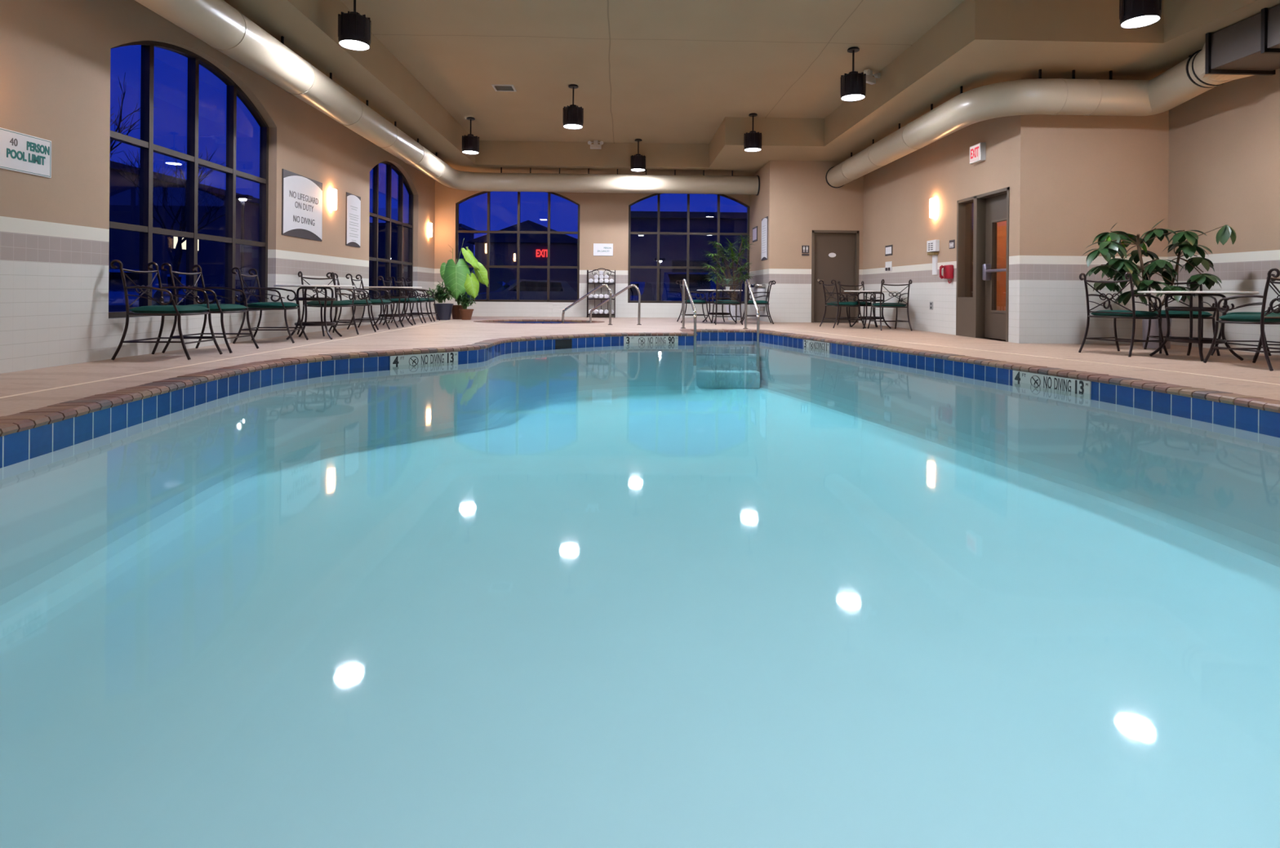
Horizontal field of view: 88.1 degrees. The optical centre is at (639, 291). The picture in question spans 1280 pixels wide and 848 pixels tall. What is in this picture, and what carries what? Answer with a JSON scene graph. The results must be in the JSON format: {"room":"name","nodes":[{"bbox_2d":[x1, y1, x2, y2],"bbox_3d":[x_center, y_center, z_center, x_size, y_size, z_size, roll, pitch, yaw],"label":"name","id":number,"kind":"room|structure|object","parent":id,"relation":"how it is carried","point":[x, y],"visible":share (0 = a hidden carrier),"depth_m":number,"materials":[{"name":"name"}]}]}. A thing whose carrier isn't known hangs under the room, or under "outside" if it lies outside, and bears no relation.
{"room":"indoor swimming pool","nodes":[
{"label":"indoor swimming pool","id":0,"kind":"room"},
{"bbox_2d":[0,0,435,373],"bbox_3d":[-5.036,-1.089,6.840,0.200,4.036,19.970,0,0,-2],"label":"wall","id":1,"kind":"structure","parent":0,"point":[55,55],"depth_m":5.95,"materials":[{"name":"paint"}]},
{"bbox_2d":[0,127,51,177],"bbox_3d":[-4.880,-1.095,5.169,0.014,0.310,0.640,0,0,-2],"label":"sign","id":2,"kind":"object","parent":1,"relation":"attached to","point":[20,152],"visible":1,"depth_m":5.24,"materials":[{"name":"white"}]},
{"bbox_2d":[108,40,268,318],"bbox_3d":[-5.112,-1.226,7.605,0.090,2.960,2.967,0,0,-2],"label":"window","id":3,"kind":"structure","parent":1,"relation":"in","point":[145,228],"depth_m":7.52,"materials":[{"name":"glass"}]},
{"bbox_2d":[281,168,322,241],"bbox_3d":[-5.012,-1.253,9.847,0.022,0.921,1.220,0,0,-2],"label":"sign","id":4,"kind":"object","parent":1,"relation":"attached to","point":[301,196],"visible":1,"depth_m":9.77,"materials":[{"name":"grey"}]},
{"bbox_2d":[328,188,337,210],"bbox_3d":[-5.000,-1.500,10.788,0.097,0.340,0.170,0,0,-2],"label":"wall sconce","id":5,"kind":"object","parent":1,"relation":"attached to","point":[332,192],"visible":1,"depth_m":10.73,"materials":[{"name":"glass"}]},
{"bbox_2d":[345,191,360,247],"bbox_3d":[-5.066,-1.254,11.691,0.020,0.915,0.610,0,0,-2],"label":"sign","id":6,"kind":"object","parent":1,"relation":"attached to","point":[353,225],"visible":1,"depth_m":11.65,"materials":[{"name":"grey"}]},
{"bbox_2d":[349,205,358,240],"bbox_3d":[-5.057,-1.196,11.692,0.001,0.602,0.400,0,0,-2],"label":"print","id":7,"kind":"object","parent":6,"relation":"attached to","point":[353,210],"depth_m":11.69,"materials":[{"name":"grey"}]},
{"bbox_2d":[368,160,413,303],"bbox_3d":[-5.298,-1.228,13.943,0.090,2.960,2.985,0,0,-2],"label":"window","id":8,"kind":"structure","parent":1,"relation":"in","point":[402,180],"depth_m":13.89,"materials":[{"name":"brown metal"}]},
{"bbox_2d":[223,0,1279,176],"bbox_3d":[1.217,-3.248,7.098,12.681,0.584,20.220,0,0,-2],"label":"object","id":9,"kind":"structure","parent":1,"relation":"attached to","point":[978,43],"depth_m":9.05,"materials":[{"name":"paint"}]},
{"bbox_2d":[433,303,453,319],"bbox_3d":[-4.388,0.454,14.758,0.434,0.359,0.434,0,0,-2],"label":"pot","id":10,"kind":"object","parent":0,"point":[443,310],"depth_m":14.60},
{"bbox_2d":[434,180,750,318],"bbox_3d":[0.906,-1.041,17.104,12.681,4.036,0.200,0,0,-2],"label":"wall","id":11,"kind":"structure","parent":0,"point":[603,216],"depth_m":16.94,"materials":[{"name":"paint"}]},
{"bbox_2d":[455,191,579,302],"bbox_3d":[-3.130,-1.210,16.990,3.163,2.960,0.090,0,0,-2],"label":"window","id":12,"kind":"structure","parent":11,"relation":"in","point":[488,232],"depth_m":16.95,"materials":[{"name":"brown metal"}]},
{"bbox_2d":[593,243,613,256],"bbox_3d":[-0.943,-1.070,16.942,0.501,0.315,0.014,0,0,-2],"label":"sign","id":13,"kind":"object","parent":11,"relation":"attached to","point":[599,249],"visible":1,"depth_m":16.94,"materials":[{"name":"white"}]},
{"bbox_2d":[627,193,749,303],"bbox_3d":[1.265,-1.175,17.119,3.137,2.960,0.090,0,0,-2],"label":"window","id":14,"kind":"structure","parent":11,"relation":"in","point":[658,233],"depth_m":17.07,"materials":[{"name":"brown metal"}]},
{"bbox_2d":[0,315,1279,416],"bbox_3d":[1.187,0.740,7.023,12.681,0.120,20.370,0,0,-2],"label":"floor","id":15,"kind":"structure","parent":0,"point":[452,332],"depth_m":7.30,"materials":[{"name":"concrete"}]},
{"bbox_2d":[110,259,222,359],"bbox_3d":[-4.541,0.171,6.369,0.725,0.927,0.575,0,0,-4],"label":"patio chair","id":16,"kind":"object","parent":15,"relation":"on","point":[163,309],"visible":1,"depth_m":6.16,"materials":[{"name":"metal"}]},
{"bbox_2d":[129,305,208,313],"bbox_3d":[-4.520,0.172,6.370,0.490,0.074,0.504,0,0,-4],"label":"seat cushion","id":17,"kind":"object","parent":16,"relation":"on","point":[153,308],"depth_m":6.16,"materials":[{"name":"fabric"}]},
{"bbox_2d":[160,262,258,353],"bbox_3d":[-4.561,0.171,7.039,0.725,0.927,0.575,0,0,-3],"label":"patio chair","id":18,"kind":"object","parent":15,"relation":"on","point":[217,308],"visible":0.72,"depth_m":6.94,"materials":[{"name":"metal"}]},
{"bbox_2d":[188,303,247,311],"bbox_3d":[-4.540,0.172,7.040,0.490,0.074,0.504,0,0,-3],"label":"seat cushion","id":19,"kind":"object","parent":18,"relation":"on","point":[213,307],"depth_m":6.91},
{"bbox_2d":[0,320,447,398],"bbox_3d":[-3.913,0.637,6.588,0.030,0.002,15.400,0,0,-2],"label":"trim","id":20,"kind":"structure","parent":15,"relation":"on","point":[445,321],"depth_m":5.40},
{"bbox_2d":[231,266,308,343],"bbox_3d":[-4.622,0.170,8.286,0.725,0.927,0.575,0,0,-10],"label":"patio chair","id":21,"kind":"object","parent":15,"relation":"on","point":[260,305],"visible":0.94,"depth_m":8.08,"materials":[{"name":"metal"}]},
{"bbox_2d":[247,302,298,307],"bbox_3d":[-4.601,0.172,8.290,0.490,0.074,0.504,0,0,-10],"label":"seat cushion","id":22,"kind":"object","parent":21,"relation":"on","point":[259,304],"depth_m":8.08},
{"bbox_2d":[273,284,355,339],"bbox_3d":[-4.407,0.277,8.975,1.000,0.724,1.000,0,0,-12],"label":"patio table","id":23,"kind":"object","parent":15,"relation":"on","point":[305,323],"visible":0.97,"depth_m":8.83,"materials":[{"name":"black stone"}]},
{"bbox_2d":[297,271,359,336],"bbox_3d":[-4.581,0.171,9.710,0.725,0.927,0.575,0,0,34],"label":"patio chair","id":24,"kind":"object","parent":15,"relation":"on","point":[336,303],"visible":0.8,"depth_m":9.66,"materials":[{"name":"metal"}]},
{"bbox_2d":[306,300,351,305],"bbox_3d":[-4.564,0.172,9.698,0.490,0.074,0.504,0,0,34],"label":"seat cushion","id":25,"kind":"object","parent":24,"relation":"on","point":[335,302],"depth_m":9.55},
{"bbox_2d":[326,272,378,333],"bbox_3d":[-4.546,0.171,10.487,0.725,0.927,0.575,0,0,-18],"label":"patio chair","id":26,"kind":"object","parent":15,"relation":"on","point":[361,302],"visible":0.65,"depth_m":10.33,"materials":[{"name":"metal"}]},
{"bbox_2d":[342,299,371,304],"bbox_3d":[-4.526,0.172,10.493,0.490,0.074,0.504,0,0,-18],"label":"seat cushion","id":27,"kind":"object","parent":26,"relation":"on","point":[356,301],"depth_m":10.31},
{"bbox_2d":[345,273,398,329],"bbox_3d":[-4.549,0.171,11.251,0.725,0.927,0.575,0,0,-6],"label":"patio chair","id":28,"kind":"object","parent":15,"relation":"on","point":[375,302],"visible":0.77,"depth_m":11.06,"materials":[{"name":"metal"}]},
{"bbox_2d":[364,286,422,327],"bbox_3d":[-4.508,0.276,12.073,1.000,0.724,1.000,0,0,-2],"label":"patio table","id":29,"kind":"object","parent":15,"relation":"on","point":[398,288],"visible":0.9,"depth_m":11.90,"materials":[{"name":"metal"}]},
{"bbox_2d":[377,275,422,324],"bbox_3d":[-4.646,0.170,12.849,0.725,0.927,0.575,0,0,-4],"label":"patio chair","id":30,"kind":"object","parent":15,"relation":"on","point":[402,300],"visible":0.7,"depth_m":12.65,"materials":[{"name":"metal"}]},
{"bbox_2d":[388,297,417,302],"bbox_3d":[-4.625,0.172,12.850,0.490,0.074,0.504,0,0,-4],"label":"seat cushion","id":31,"kind":"object","parent":30,"relation":"on","point":[402,300],"depth_m":12.63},
{"bbox_2d":[389,276,431,323],"bbox_3d":[-4.665,0.170,13.488,0.725,0.927,0.575,0,0,-5],"label":"patio chair","id":32,"kind":"object","parent":15,"relation":"on","point":[420,300],"visible":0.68,"depth_m":13.42,"materials":[{"name":"metal"}]},
{"bbox_2d":[400,277,439,321],"bbox_3d":[-4.683,0.170,14.108,0.725,0.927,0.575,0,0,-6],"label":"patio chair","id":33,"kind":"object","parent":15,"relation":"on","point":[428,300],"visible":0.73,"depth_m":14.10,"materials":[{"name":"metal"}]},
{"bbox_2d":[425,281,455,319],"bbox_3d":[-4.482,0.197,14.832,0.743,0.872,0.685,0,0,-2],"label":"potted shrub","id":34,"kind":"object","parent":15,"relation":"on","point":[443,310],"visible":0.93,"depth_m":14.66,"materials":[{"name":"green plant"}]},
{"bbox_2d":[440,238,488,319],"bbox_3d":[-4.036,-0.294,15.127,1.030,1.860,0.680,0,0,-23],"label":"plant","id":35,"kind":"object","parent":15,"relation":"on","point":[460,279],"visible":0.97,"depth_m":14.96,"materials":[{"name":"green plant"}]},
{"bbox_2d":[456,293,475,319],"bbox_3d":[-3.949,0.325,14.871,0.522,0.624,0.452,0,0,36],"label":"potted shrub","id":36,"kind":"object","parent":15,"relation":"on","point":[466,313],"visible":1,"depth_m":14.82,"materials":[{"name":"green plant"}]},
{"bbox_2d":[458,308,473,319],"bbox_3d":[-3.912,0.518,14.892,0.324,0.239,0.324,0,0,-2],"label":"pot","id":37,"kind":"object","parent":36,"relation":"on","point":[465,313],"depth_m":14.79,"materials":[{"name":"brown ceramic"}]},
{"bbox_2d":[473,319,604,324],"bbox_3d":[-2.179,1.048,14.323,2.820,0.808,1.960,0,0,-2],"label":"pool","id":38,"kind":"object","parent":15,"relation":"in","point":[506,321],"visible":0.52,"depth_m":14.99,"materials":[{"name":"brick"}]},
{"bbox_2d":[561,284,612,324],"bbox_3d":[-1.083,0.404,13.478,1.360,1.114,0.100,0,0,38],"label":"handrail","id":39,"kind":"object","parent":15,"relation":"on","point":[602,285],"visible":0.92,"depth_m":13.28,"materials":[{"name":"metal"}]},
{"bbox_2d":[586,267,615,317],"bbox_3d":[-0.981,0.032,16.744,0.709,1.257,0.330,0,0,-2],"label":"towel rack","id":40,"kind":"object","parent":15,"relation":"on","point":[588,272],"visible":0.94,"depth_m":16.60,"materials":[{"name":"metal"}]},
{"bbox_2d":[589,284,641,324],"bbox_3d":[-0.511,0.409,13.595,1.360,1.114,0.100,0,0,38],"label":"handrail","id":41,"kind":"object","parent":15,"relation":"on","point":[632,285],"visible":0.89,"depth_m":13.39,"materials":[{"name":"metal"}]},
{"bbox_2d":[0,328,1279,847],"bbox_3d":[0.296,1.149,5.560,7.630,0.966,12.707,0,0,-2],"label":"swimming pool","id":42,"kind":"object","parent":15,"relation":"in","point":[295,602],"visible":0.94,"depth_m":3.35,"materials":[{"name":"liquid"}]},
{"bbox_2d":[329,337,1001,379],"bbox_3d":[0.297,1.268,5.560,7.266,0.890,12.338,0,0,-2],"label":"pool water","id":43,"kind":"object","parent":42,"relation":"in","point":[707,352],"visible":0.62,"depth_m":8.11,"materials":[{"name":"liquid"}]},
{"bbox_2d":[680,278,696,343],"bbox_3d":[0.820,0.472,11.266,0.100,1.409,1.626,0,0,-2],"label":"pool handrail","id":44,"kind":"object","parent":15,"relation":"on","point":[684,281],"visible":0.94,"depth_m":11.44,"materials":[{"name":"metal"}]},
{"bbox_2d":[675,280,711,323],"bbox_3d":[1.178,0.217,14.490,0.725,0.927,0.575,0,0,-6],"label":"patio chair","id":45,"kind":"object","parent":15,"relation":"on","point":[700,301],"visible":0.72,"depth_m":14.26,"materials":[{"name":"metal"}]},
{"bbox_2d":[697,289,742,323],"bbox_3d":[1.744,0.327,14.477,1.000,0.724,1.000,0,0,-22],"label":"patio table","id":46,"kind":"object","parent":15,"relation":"on","point":[722,313],"visible":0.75,"depth_m":14.37,"materials":[{"name":"metal"}]},
{"bbox_2d":[711,279,742,324],"bbox_3d":[1.814,0.222,13.823,0.575,0.927,0.725,0,0,-2],"label":"patio chair","id":47,"kind":"object","parent":15,"relation":"on","point":[717,302],"visible":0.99,"depth_m":13.60,"materials":[{"name":"metal"}]},
{"bbox_2d":[701,235,755,320],"bbox_3d":[2.100,-0.327,15.832,1.386,2.025,1.036,0,0,-2],"label":"fan palm","id":48,"kind":"object","parent":15,"relation":"on","point":[732,255],"visible":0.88,"depth_m":15.77,"materials":[{"name":"plant"}]},
{"bbox_2d":[724,305,742,320],"bbox_3d":[2.253,0.508,15.823,0.424,0.359,0.424,0,0,-2],"label":"pot","id":49,"kind":"object","parent":15,"relation":"on","point":[732,307],"depth_m":15.67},
{"bbox_2d":[742,279,759,344],"bbox_3d":[1.912,0.481,11.298,0.100,1.409,1.629,0,0,1],"label":"pool handrail","id":50,"kind":"object","parent":15,"relation":"on","point":[747,282],"visible":0.91,"depth_m":11.27,"materials":[{"name":"metal"}]},
{"bbox_2d":[739,280,775,324],"bbox_3d":[2.529,0.228,14.228,0.725,0.927,0.575,0,0,6],"label":"patio chair","id":51,"kind":"object","parent":15,"relation":"on","point":[766,302],"visible":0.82,"depth_m":13.99,"materials":[{"name":"metal"}]},
{"bbox_2d":[818,279,866,328],"bbox_3d":[3.927,0.239,12.868,0.725,0.927,0.575,0,0,-12],"label":"patio chair","id":52,"kind":"object","parent":15,"relation":"on","point":[837,303],"visible":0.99,"depth_m":12.67,"materials":[{"name":"metal"}]},
{"bbox_2d":[826,302,858,306],"bbox_3d":[3.948,0.241,12.872,0.490,0.074,0.504,0,0,-12],"label":"seat cushion","id":53,"kind":"object","parent":52,"relation":"on","point":[830,304],"depth_m":12.67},
{"bbox_2d":[836,280,876,327],"bbox_3d":[4.405,0.243,13.451,0.575,0.927,0.725,0,0,-4],"label":"patio chair","id":54,"kind":"object","parent":15,"relation":"on","point":[861,304],"visible":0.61,"depth_m":13.64,"materials":[{"name":"metal"}]},
{"bbox_2d":[844,290,898,328],"bbox_3d":[4.464,0.349,12.796,1.000,0.724,1.000,0,0,-7],"label":"patio table","id":55,"kind":"object","parent":15,"relation":"on","point":[865,300],"visible":0.84,"depth_m":12.61,"materials":[{"name":"metal"}]},
{"bbox_2d":[867,279,911,330],"bbox_3d":[4.593,0.245,12.174,0.575,0.927,0.725,0,0,-2],"label":"patio chair","id":56,"kind":"object","parent":15,"relation":"on","point":[881,304],"visible":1,"depth_m":11.95,"materials":[{"name":"metal"}]},
{"bbox_2d":[746,327,1279,385],"bbox_3d":[4.053,0.702,6.049,1.221,0.006,13.917,0,0,-14],"label":"trim","id":57,"kind":"structure","parent":15,"relation":"on","point":[747,327],"depth_m":6.74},
{"bbox_2d":[1078,271,1168,357],"bbox_3d":[5.504,0.252,7.539,0.725,0.927,0.575,0,0,-22],"label":"patio chair","id":58,"kind":"object","parent":15,"relation":"on","point":[1133,314],"visible":1,"depth_m":7.41,"materials":[{"name":"metal"}]},
{"bbox_2d":[1089,310,1157,317],"bbox_3d":[5.524,0.254,7.547,0.490,0.074,0.504,0,0,-22],"label":"seat cushion","id":59,"kind":"object","parent":58,"relation":"on","point":[1101,313],"depth_m":7.39,"materials":[{"name":"fabric"}]},
{"bbox_2d":[1081,218,1235,348],"bbox_3d":[6.247,-0.090,8.119,1.702,1.619,1.010,0,0,-2],"label":"rubber plant","id":60,"kind":"object","parent":15,"relation":"on","point":[1117,267],"visible":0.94,"depth_m":8.09,"materials":[{"name":"green plant"}]},
{"bbox_2d":[1143,275,1220,355],"bbox_3d":[6.399,0.260,7.825,0.575,0.927,0.725,0,0,26],"label":"patio chair","id":61,"kind":"object","parent":15,"relation":"on","point":[1172,314],"visible":0.54,"depth_m":7.74,"materials":[{"name":"metal"}]},
{"bbox_2d":[1153,310,1212,316],"bbox_3d":[6.390,0.261,7.806,0.504,0.074,0.490,0,0,26],"label":"seat cushion","id":62,"kind":"object","parent":61,"relation":"on","point":[1171,313],"depth_m":7.63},
{"bbox_2d":[1137,291,1259,361],"bbox_3d":[5.962,0.361,7.098,1.000,0.724,1.000,0,0,-14],"label":"patio table","id":63,"kind":"object","parent":15,"relation":"on","point":[1190,340],"visible":0.91,"depth_m":6.97,"materials":[{"name":"metal"}]},
{"bbox_2d":[1203,268,1279,370],"bbox_3d":[5.937,0.256,6.280,0.575,0.927,0.725,0,0,-4],"label":"patio chair","id":64,"kind":"object","parent":15,"relation":"on","point":[1262,319],"visible":1,"depth_m":6.19,"materials":[{"name":"metal"}]},
{"bbox_2d":[1218,314,1279,322],"bbox_3d":[5.936,0.257,6.302,0.504,0.074,0.490,0,0,-4],"label":"seat cushion","id":65,"kind":"object","parent":64,"relation":"on","point":[1230,317],"depth_m":6.20,"materials":[{"name":"fabric"}]},
{"bbox_2d":[1210,273,1279,359],"bbox_3d":[6.787,0.263,7.181,0.725,0.927,0.575,0,0,0],"label":"patio chair","id":66,"kind":"object","parent":15,"relation":"on","point":[1272,274],"visible":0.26,"depth_m":7.33,"materials":[{"name":"metal"}]},
{"bbox_2d":[1226,311,1279,315],"bbox_3d":[6.766,0.264,7.181,0.490,0.074,0.504,0,0,0],"label":"seat cushion","id":67,"kind":"object","parent":66,"relation":"on","point":[1236,313],"depth_m":7.18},
{"bbox_2d":[340,0,964,143],"bbox_3d":[1.222,-3.595,7.023,12.681,0.150,20.370,0,0,-2],"label":"ceiling","id":68,"kind":"structure","parent":0,"point":[650,71],"depth_m":9.87,"materials":[{"name":"paint"}]},
{"bbox_2d":[337,0,370,50],"bbox_3d":[-3.300,-3.198,7.646,0.352,0.718,0.352,0,0,-2],"label":"pendant light","id":69,"kind":"object","parent":68,"relation":"hanging from","point":[353,28],"visible":1,"depth_m":7.52,"materials":[{"name":"black metal"}]},
{"bbox_2d":[134,0,759,195],"bbox_3d":[-0.617,-2.673,6.632,7.568,0.606,19.295,0,0,-2],"label":"air duct","id":70,"kind":"object","parent":68,"relation":"hanging from","point":[219,24],"visible":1,"depth_m":9.71,"materials":[{"name":"metal"}]},
{"bbox_2d":[462,116,479,154],"bbox_3d":[-3.473,-3.199,13.553,0.352,0.718,0.352,0,0,-2],"label":"pendant light","id":71,"kind":"object","parent":68,"relation":"hanging from","point":[470,143],"visible":1,"depth_m":13.43,"materials":[{"name":"black metal"}]},
{"bbox_2d":[491,84,516,91],"bbox_3d":[-2.365,-3.542,11.510,0.370,0.015,0.350,0,0,-2],"label":"ceiling vent","id":72,"kind":"object","parent":68,"relation":"in","point":[497,87],"visible":1,"depth_m":11.48,"materials":[{"name":"white plastic"}]},
{"bbox_2d":[562,84,583,128],"bbox_3d":[-1.148,-3.180,11.361,0.352,0.718,0.352,0,0,-2],"label":"pendant light","id":73,"kind":"object","parent":68,"relation":"hanging from","point":[572,115],"visible":1,"depth_m":11.24,"materials":[{"name":"black metal"}]},
{"bbox_2d":[630,138,645,171],"bbox_3d":[-0.041,-3.171,15.365,0.352,0.718,0.352,0,0,-2],"label":"pendant light","id":74,"kind":"object","parent":68,"relation":"hanging from","point":[637,163],"visible":1,"depth_m":15.24,"materials":[{"name":"black metal"}]},
{"bbox_2d":[743,113,761,151],"bbox_3d":[2.236,-3.153,13.090,0.352,0.718,0.352,0,0,-2],"label":"pendant light","id":75,"kind":"object","parent":68,"relation":"hanging from","point":[753,140],"visible":1,"depth_m":12.96,"materials":[{"name":"black metal"}]},
{"bbox_2d":[840,46,866,101],"bbox_3d":[3.077,-3.146,9.543,0.352,0.718,0.352,0,0,-2],"label":"pendant light","id":76,"kind":"object","parent":68,"relation":"hanging from","point":[853,84],"visible":1,"depth_m":9.43,"materials":[{"name":"black metal"}]},
{"bbox_2d":[863,69,880,84],"bbox_3d":[3.641,-3.400,10.435,0.368,0.200,0.142,0,0,-37],"label":"emergency light","id":77,"kind":"object","parent":68,"relation":"attached to","point":[871,80],"visible":0.83,"depth_m":10.45,"materials":[{"name":"white plastic"}]},
{"bbox_2d":[1119,0,1161,28],"bbox_3d":[5.158,-3.129,6.813,0.352,0.718,0.352,0,0,-2],"label":"pendant light","id":78,"kind":"object","parent":68,"relation":"hanging from","point":[1132,13],"visible":1,"depth_m":6.73,"materials":[{"name":"black metal"}]},
{"bbox_2d":[749,162,768,321],"bbox_3d":[2.969,-1.024,16.064,0.200,4.036,2.000,0,0,-2],"label":"wall","id":79,"kind":"structure","parent":0,"point":[758,204],"depth_m":15.97,"materials":[{"name":"paint"}]},
{"bbox_2d":[751,281,765,311],"bbox_3d":[2.750,0.109,15.377,0.260,0.686,0.500,0,0,-2],"label":"fountain","id":80,"kind":"object","parent":79,"relation":"attached to","point":[757,287],"visible":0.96,"depth_m":15.17,"materials":[{"name":"metal"}]},
{"bbox_2d":[760,216,768,260],"bbox_3d":[2.882,-1.217,15.311,0.020,0.980,0.620,0,0,-2],"label":"sign","id":81,"kind":"object","parent":79,"relation":"attached to","point":[765,220],"visible":1,"depth_m":15.25,"materials":[{"name":"grey"}]},
{"bbox_2d":[766,160,863,323],"bbox_3d":[4.066,-1.015,14.995,2.330,4.036,0.200,0,0,-2],"label":"wall","id":82,"kind":"structure","parent":0,"point":[801,201],"depth_m":14.88,"materials":[{"name":"paint"}]},
{"bbox_2d":[811,230,859,323],"bbox_3d":[4.397,-0.335,14.994,1.075,2.082,0.202,0,0,-2],"label":"door","id":83,"kind":"structure","parent":82,"relation":"in","point":[834,253],"depth_m":14.99,"materials":[{"name":"paint"}]},
{"bbox_2d":[862,115,1015,342],"bbox_3d":[5.218,-1.006,12.053,0.200,4.036,5.750,0,0,-2],"label":"wall","id":84,"kind":"structure","parent":0,"point":[897,194],"depth_m":11.76,"materials":[{"name":"paint"}]},
{"bbox_2d":[926,240,939,275],"bbox_3d":[5.090,-0.589,11.499,0.080,0.600,0.330,0,0,-2],"label":"control box","id":85,"kind":"object","parent":84,"relation":"attached to","point":[932,246],"visible":1,"depth_m":11.43,"materials":[{"name":"white plastic"}]},
{"bbox_2d":[929,197,937,217],"bbox_3d":[5.089,-1.449,11.494,0.097,0.340,0.170,0,0,-2],"label":"wall sconce","id":86,"kind":"object","parent":84,"relation":"attached to","point":[933,202],"visible":1,"depth_m":11.43,"materials":[{"name":"glass"}]},
{"bbox_2d":[939,264,953,283],"bbox_3d":[5.071,-0.286,10.953,0.146,0.308,0.240,0,0,-2],"label":"phone","id":87,"kind":"object","parent":84,"relation":"attached to","point":[948,271],"visible":1,"depth_m":10.92,"materials":[{"name":"red plastic"}]},
{"bbox_2d":[969,142,986,164],"bbox_3d":[5.139,-2.103,10.069,0.090,0.270,0.310,0,0,-2],"label":"exit sign","id":88,"kind":"object","parent":84,"relation":"attached to","point":[978,151],"visible":1,"depth_m":9.98,"materials":[{"name":"white plastic"}]},
{"bbox_2d":[955,186,1009,342],"bbox_3d":[5.261,-0.380,10.023,0.202,2.185,1.430,0,0,-2],"label":"door","id":89,"kind":"structure","parent":84,"relation":"in","point":[977,316],"depth_m":10.14,"materials":[{"name":"paint"}]},
{"bbox_2d":[969,202,1006,311],"bbox_3d":[6.299,-0.579,10.354,1.870,2.800,2.270,0,0,-2],"label":"corridor","id":90,"kind":"structure","parent":0,"point":[1001,226],"depth_m":11.38,"materials":[{"name":"orange paint"}]},
{"bbox_2d":[1013,78,1168,344],"bbox_3d":[6.343,-0.997,9.149,2.279,4.036,0.120,0,0,-2],"label":"wall","id":91,"kind":"structure","parent":0,"point":[1077,177],"depth_m":9.08,"materials":[{"name":"paint"}]},
{"bbox_2d":[1168,68,1279,355],"bbox_3d":[7.558,-0.987,3.172,0.200,4.036,11.900,0,0,-2],"label":"wall","id":92,"kind":"structure","parent":0,"point":[1224,167],"depth_m":8.17,"materials":[{"name":"paint"}]},
{"bbox_2d":[825,4,1279,187],"bbox_3d":[6.243,-2.618,6.145,2.470,0.606,17.986,0,0,-11],"label":"air duct","id":93,"kind":"object","parent":92,"relation":"hanging from","point":[1249,46],"visible":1,"depth_m":8.53,"materials":[{"name":"metal"}]},
{"label":"outside","id":94,"kind":"structure","parent":0,"visible":0},
{"bbox_2d":[196,297,392,304],"bbox_3d":[-0.961,1.112,32.486,120.000,0.200,115.000,0,0,-2],"label":"ground","id":95,"kind":"structure","parent":94,"point":[253,301],"depth_m":47.72,"materials":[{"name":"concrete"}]},
{"bbox_2d":[109,72,155,158],"bbox_3d":[-9.784,-1.525,11.128,2.483,4.951,3.654,0,0,16],"label":"bare tree","id":96,"kind":"object","parent":95,"relation":"on","point":[121,108],"visible":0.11,"depth_m":12.02,"materials":[{"name":"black plant"}]},
{"bbox_2d":[108,269,169,311],"bbox_3d":[-11.943,0.213,15.048,1.780,1.420,4.560,0,0,-32],"label":"parked car","id":97,"kind":"object","parent":95,"relation":"on","point":[117,303],"visible":0.12,"depth_m":14.36,"materials":[{"name":"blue metal"}]},
{"bbox_2d":[109,146,238,305],"bbox_3d":[-11.779,-1.385,16.858,3.470,4.624,2.461,0,0,20],"label":"bare tree","id":98,"kind":"object","parent":95,"relation":"on","point":[175,260],"visible":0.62,"depth_m":16.76,"materials":[{"name":"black plant"}]},
{"bbox_2d":[167,274,186,305],"bbox_3d":[-14.794,0.190,20.167,1.780,1.420,4.560,0,0,-32],"label":"parked car","id":99,"kind":"object","parent":95,"relation":"on","point":[182,278],"visible":0.11,"depth_m":19.69,"materials":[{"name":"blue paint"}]},
{"bbox_2d":[108,160,259,302],"bbox_3d":[-39.510,-3.450,51.864,16.800,8.400,38.800,0,0,-2],"label":"building","id":100,"kind":"structure","parent":95,"relation":"on","point":[124,198],"depth_m":44.89,"materials":[{"name":"brown metal"}]},
{"bbox_2d":[235,194,253,305],"bbox_3d":[-14.188,-1.265,23.594,0.560,4.340,0.320,0,0,-2],"label":"street lamp","id":101,"kind":"object","parent":95,"relation":"on","point":[242,198],"visible":0.79,"depth_m":23.55,"materials":[{"name":"black metal"}]},
{"bbox_2d":[368,222,475,297],"bbox_3d":[-31.862,-3.588,81.101,21.800,8.800,8.800,0,0,-2],"label":"warehouse","id":102,"kind":"structure","parent":95,"relation":"on","point":[381,226],"depth_m":77.18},
{"bbox_2d":[465,220,577,293],"bbox_3d":[-7.038,-1.687,44.312,7.500,5.400,7.800,0,0,-2],"label":"building","id":103,"kind":"structure","parent":95,"relation":"on","point":[503,246],"depth_m":40.78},
{"bbox_2d":[467,279,577,300],"bbox_3d":[-4.343,0.275,24.880,4.560,1.420,1.780,0,0,-22],"label":"parked car","id":104,"kind":"object","parent":95,"relation":"on","point":[529,289],"visible":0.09,"depth_m":24.19,"materials":[{"name":"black metal"}]},
{"bbox_2d":[630,281,653,301],"bbox_3d":[-0.584,0.341,23.184,1.691,1.349,4.332,0,0,8],"label":"parked car","id":105,"kind":"object","parent":95,"relation":"on","point":[645,288],"visible":0.13,"depth_m":22.58,"materials":[{"name":"blue paint"}]},
{"bbox_2d":[630,211,746,301],"bbox_3d":[10.220,-1.672,44.318,25.600,5.650,12.600,0,0,-2],"label":"building","id":106,"kind":"structure","parent":95,"relation":"on","point":[643,247],"depth_m":38.06,"materials":[{"name":"brown metal"}]},
{"bbox_2d":[662,272,715,301],"bbox_3d":[1.690,0.199,22.449,1.780,1.670,4.560,0,0,4],"label":"parked car","id":107,"kind":"object","parent":95,"relation":"on","point":[672,291],"visible":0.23,"depth_m":21.59,"materials":[{"name":"blue paint"}]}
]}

